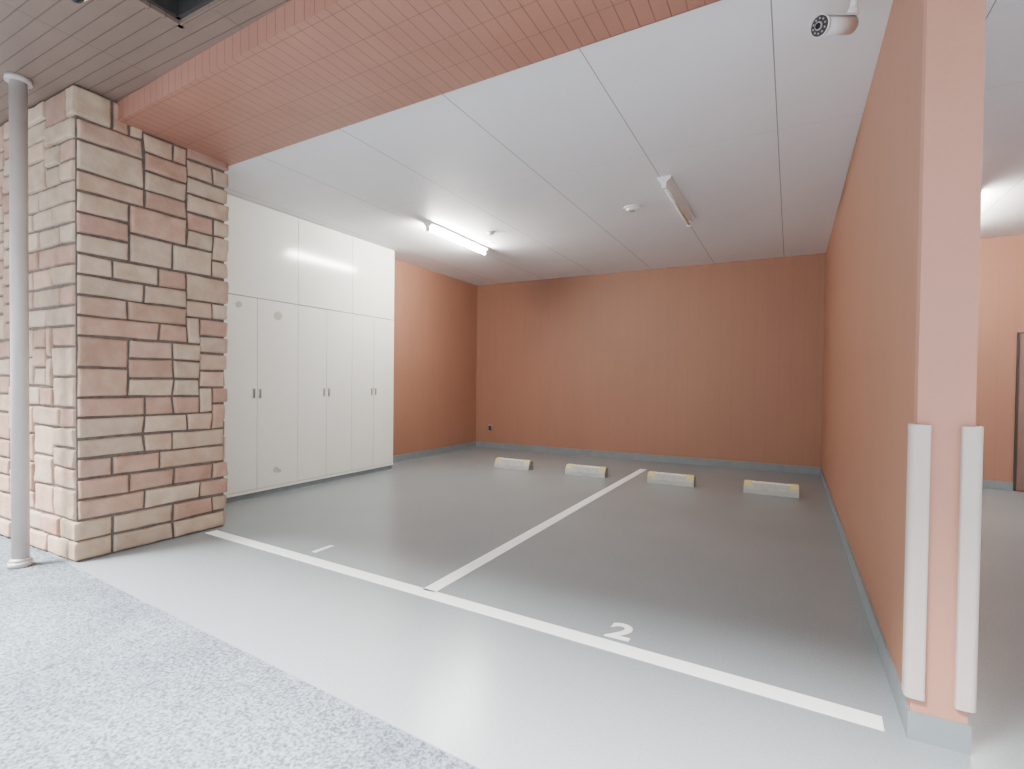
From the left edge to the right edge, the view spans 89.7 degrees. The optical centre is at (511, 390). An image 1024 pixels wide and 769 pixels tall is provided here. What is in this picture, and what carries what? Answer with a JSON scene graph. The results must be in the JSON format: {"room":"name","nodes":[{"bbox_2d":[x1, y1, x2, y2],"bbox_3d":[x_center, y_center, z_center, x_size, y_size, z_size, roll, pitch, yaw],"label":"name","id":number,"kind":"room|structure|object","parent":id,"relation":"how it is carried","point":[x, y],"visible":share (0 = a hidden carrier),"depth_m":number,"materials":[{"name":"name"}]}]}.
{"room":"parking garage","nodes":[
{"label":"parking garage","id":0,"kind":"room"},
{"bbox_2d":[0,85,228,561],"bbox_3d":[-3.637,-0.447,4.324,2.474,3.070,1.043,1,1,28],"label":"stone pillar","id":1,"kind":"structure","parent":0,"point":[128,249],"depth_m":3.58,"materials":[{"name":"beige stone"}]},
{"bbox_2d":[0,0,290,125],"bbox_3d":[0.533,-1.920,0.914,14.000,0.080,1.750,1,1,28],"label":"ceiling","id":2,"kind":"structure","parent":0,"point":[110,49],"depth_m":2.87,"materials":[{"name":"wood"}]},
{"bbox_2d":[71,0,86,3],"bbox_3d":[-2.109,-1.915,2.485,0.100,0.076,0.100,1,1,28],"label":"dome camera","id":3,"kind":"object","parent":2,"relation":"attached to","point":[74,1],"visible":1,"depth_m":2.49,"materials":[{"name":"plastic"}]},
{"bbox_2d":[133,0,232,28],"bbox_3d":[-1.545,-2.097,2.144,0.930,0.372,0.840,1,1,28],"label":"ceiling vent","id":4,"kind":"object","parent":2,"relation":"in","point":[181,13],"visible":1,"depth_m":2.63,"materials":[{"name":"black metal"}]},
{"bbox_2d":[117,0,720,165],"bbox_3d":[1.194,-1.969,1.609,13.531,0.430,1.011,1,1,30],"label":"ceiling","id":5,"kind":"structure","parent":0,"point":[304,70],"depth_m":2.81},
{"bbox_2d":[393,259,476,455],"bbox_3d":[-2.014,-0.476,7.139,0.150,3.070,5.450,1,1,28],"label":"wall","id":6,"kind":"structure","parent":0,"point":[434,385],"depth_m":8.33,"materials":[{"name":"paint"}]},
{"bbox_2d":[393,441,475,462],"bbox_3d":[-1.292,0.997,8.360,0.012,0.100,2.618,1,1,28],"label":"baseboard","id":7,"kind":"structure","parent":6,"relation":"attached to","point":[403,457],"depth_m":8.34,"materials":[{"name":"grey paint"}]},
{"bbox_2d":[33,447,1023,768],"bbox_3d":[2.912,1.223,3.590,12.250,0.100,7.338,1,1,28],"label":"floor","id":8,"kind":"structure","parent":0,"point":[713,574],"depth_m":2.73,"materials":[{"name":"grey concrete"}]},
{"bbox_2d":[224,194,393,502],"bbox_3d":[-2.407,-0.408,5.873,0.362,2.969,2.768,1,1,28],"label":"storage cabinet","id":9,"kind":"object","parent":8,"relation":"on","point":[309,371],"visible":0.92,"depth_m":5.70,"materials":[{"name":"metal"}]},
{"bbox_2d":[312,545,332,552],"bbox_3d":[-1.341,1.123,3.659,0.038,0.002,0.169,1,1,28],"label":"number","id":10,"kind":"object","parent":8,"relation":"on","point":[329,546],"visible":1,"depth_m":3.66,"materials":[{"name":"white paint"}]},
{"bbox_2d":[494,457,532,470],"bbox_3d":[0.024,1.018,7.189,0.540,0.127,0.150,1,1,28],"label":"wheel stop","id":11,"kind":"object","parent":8,"relation":"on","point":[500,462],"visible":1,"depth_m":7.13,"materials":[{"name":"concrete"}]},
{"bbox_2d":[423,469,646,591],"bbox_3d":[0.680,1.122,5.073,0.100,0.002,4.850,1,1,28],"label":"parking line","id":12,"kind":"object","parent":8,"relation":"on","point":[443,582],"visible":1,"depth_m":3.86,"materials":[{"name":"white paint"}]},
{"bbox_2d":[206,530,883,730],"bbox_3d":[-0.522,1.145,2.935,4.294,0.002,0.090,1,1,31],"label":"parking line","id":13,"kind":"object","parent":8,"relation":"on","point":[794,698],"visible":1,"depth_m":2.36,"materials":[{"name":"white paint"}]},
{"bbox_2d":[565,464,607,477],"bbox_3d":[0.965,1.037,6.680,0.540,0.127,0.150,1,1,28],"label":"wheel stop","id":14,"kind":"object","parent":8,"relation":"on","point":[571,469],"visible":1,"depth_m":6.62,"materials":[{"name":"concrete"}]},
{"bbox_2d":[604,623,632,641],"bbox_3d":[0.527,1.163,2.490,0.118,0.002,0.164,1,1,28],"label":"number","id":15,"kind":"object","parent":8,"relation":"on","point":[628,629],"visible":1,"depth_m":2.46,"materials":[{"name":"white paint"}]},
{"bbox_2d":[647,471,695,486],"bbox_3d":[1.906,1.055,6.172,0.540,0.127,0.150,1,1,28],"label":"wheel stop","id":16,"kind":"object","parent":8,"relation":"on","point":[654,477],"visible":1,"depth_m":6.12,"materials":[{"name":"concrete"}]},
{"bbox_2d":[743,480,798,497],"bbox_3d":[2.847,1.074,5.663,0.540,0.127,0.150,1,1,28],"label":"wheel stop","id":17,"kind":"object","parent":8,"relation":"on","point":[750,486],"visible":1,"depth_m":5.61,"materials":[{"name":"concrete"}]},
{"bbox_2d":[224,0,1023,285],"bbox_3d":[3.318,-1.851,4.070,12.100,0.100,5.750,1,1,28],"label":"ceiling","id":18,"kind":"structure","parent":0,"point":[755,118],"depth_m":4.00,"materials":[{"name":"white paint"}]},
{"bbox_2d":[423,221,488,254],"bbox_3d":[-0.646,-1.832,6.265,0.120,0.098,1.240,1,1,28],"label":"fluorescent light fixture","id":19,"kind":"object","parent":18,"relation":"attached to","point":[431,226],"visible":1,"depth_m":6.15,"materials":[{"name":"white plastic"}]},
{"bbox_2d":[486,231,494,235],"bbox_3d":[-0.254,-1.854,6.087,0.100,0.040,0.100,1,1,28],"label":"smoke detector","id":20,"kind":"object","parent":18,"relation":"attached to","point":[490,233],"visible":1,"depth_m":6.06,"materials":[{"name":"plastic"}]},
{"bbox_2d":[624,205,640,211],"bbox_3d":[1.212,-1.823,5.181,0.170,0.040,0.170,1,1,28],"label":"smoke detector","id":21,"kind":"object","parent":18,"relation":"attached to","point":[630,208],"visible":1,"depth_m":5.14,"materials":[{"name":"plastic"}]},
{"bbox_2d":[657,175,694,226],"bbox_3d":[1.593,-1.786,4.941,0.120,0.098,1.240,1,1,28],"label":"fluorescent light fixture","id":22,"kind":"object","parent":18,"relation":"attached to","point":[668,184],"visible":1,"depth_m":4.77,"materials":[{"name":"white plastic"}]},
{"bbox_2d":[808,0,859,37],"bbox_3d":[1.457,-1.679,2.292,0.265,0.230,0.110,0,1,-21],"label":"security camera","id":23,"kind":"object","parent":18,"relation":"attached to","point":[821,24],"visible":1,"depth_m":2.28,"materials":[{"name":"plastic"}]},
{"bbox_2d":[476,234,1023,481],"bbox_3d":[4.639,-0.396,6.724,12.250,3.070,0.150,1,1,28],"label":"wall","id":24,"kind":"structure","parent":0,"point":[725,360],"depth_m":7.71,"materials":[{"name":"paint"}]},
{"bbox_2d":[476,441,820,474],"bbox_3d":[1.740,1.033,8.216,5.483,0.100,0.012,1,1,28],"label":"baseboard","id":25,"kind":"structure","parent":24,"relation":"attached to","point":[622,455],"depth_m":7.91,"materials":[{"name":"grey paint"}]},
{"bbox_2d":[982,480,1012,490],"bbox_3d":[5.057,1.099,6.422,1.774,0.100,0.012,1,1,28],"label":"baseboard","id":26,"kind":"structure","parent":24,"relation":"attached to","point":[988,484],"depth_m":6.06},
{"bbox_2d":[1013,332,1023,491],"bbox_3d":[6.248,0.254,5.719,0.960,1.840,0.100,1,1,28],"label":"door","id":27,"kind":"structure","parent":24,"relation":"in","point":[1018,467],"depth_m":5.94,"materials":[{"name":"metal"}]},
{"bbox_2d":[821,0,986,723],"bbox_3d":[2.837,-0.325,4.280,0.151,2.970,5.866,1,1,28],"label":"wall","id":28,"kind":"structure","parent":0,"point":[902,271],"depth_m":1.94,"materials":[{"name":"paint"}]},
{"bbox_2d":[820,468,971,754],"bbox_3d":[2.817,1.113,4.295,0.167,0.095,5.862,1,1,28],"label":"baseboard","id":29,"kind":"structure","parent":28,"relation":"attached to","point":[921,727],"depth_m":1.81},
{"bbox_2d":[902,423,931,700],"bbox_3d":[1.377,0.577,1.754,0.057,0.926,0.059,1,1,28],"label":"guard","id":30,"kind":"object","parent":28,"relation":"attached to","point":[919,436],"visible":1,"depth_m":1.73,"materials":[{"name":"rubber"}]},
{"bbox_2d":[954,426,983,712],"bbox_3d":[1.496,0.580,1.690,0.057,0.926,0.059,1,1,28],"label":"guard","id":31,"kind":"object","parent":28,"relation":"attached to","point":[971,452],"visible":0.99,"depth_m":1.67,"materials":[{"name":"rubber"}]},
{"label":"outside","id":32,"kind":"structure","parent":0,"visible":0},
{"bbox_2d":[0,534,477,768],"bbox_3d":[-5.209,1.356,-9.584,60.000,0.100,28.160,1,1,28],"label":"ground","id":33,"kind":"structure","parent":32,"point":[94,675],"depth_m":1.93,"materials":[{"name":"grey concrete"}]},
{"bbox_2d":[4,72,33,568],"bbox_3d":[-3.111,-0.423,3.253,0.132,3.070,0.132,1,1,28],"label":"drainpipe","id":34,"kind":"object","parent":33,"relation":"on","point":[19,84],"visible":1,"depth_m":3.23,"materials":[{"name":"metal"}]}
]}

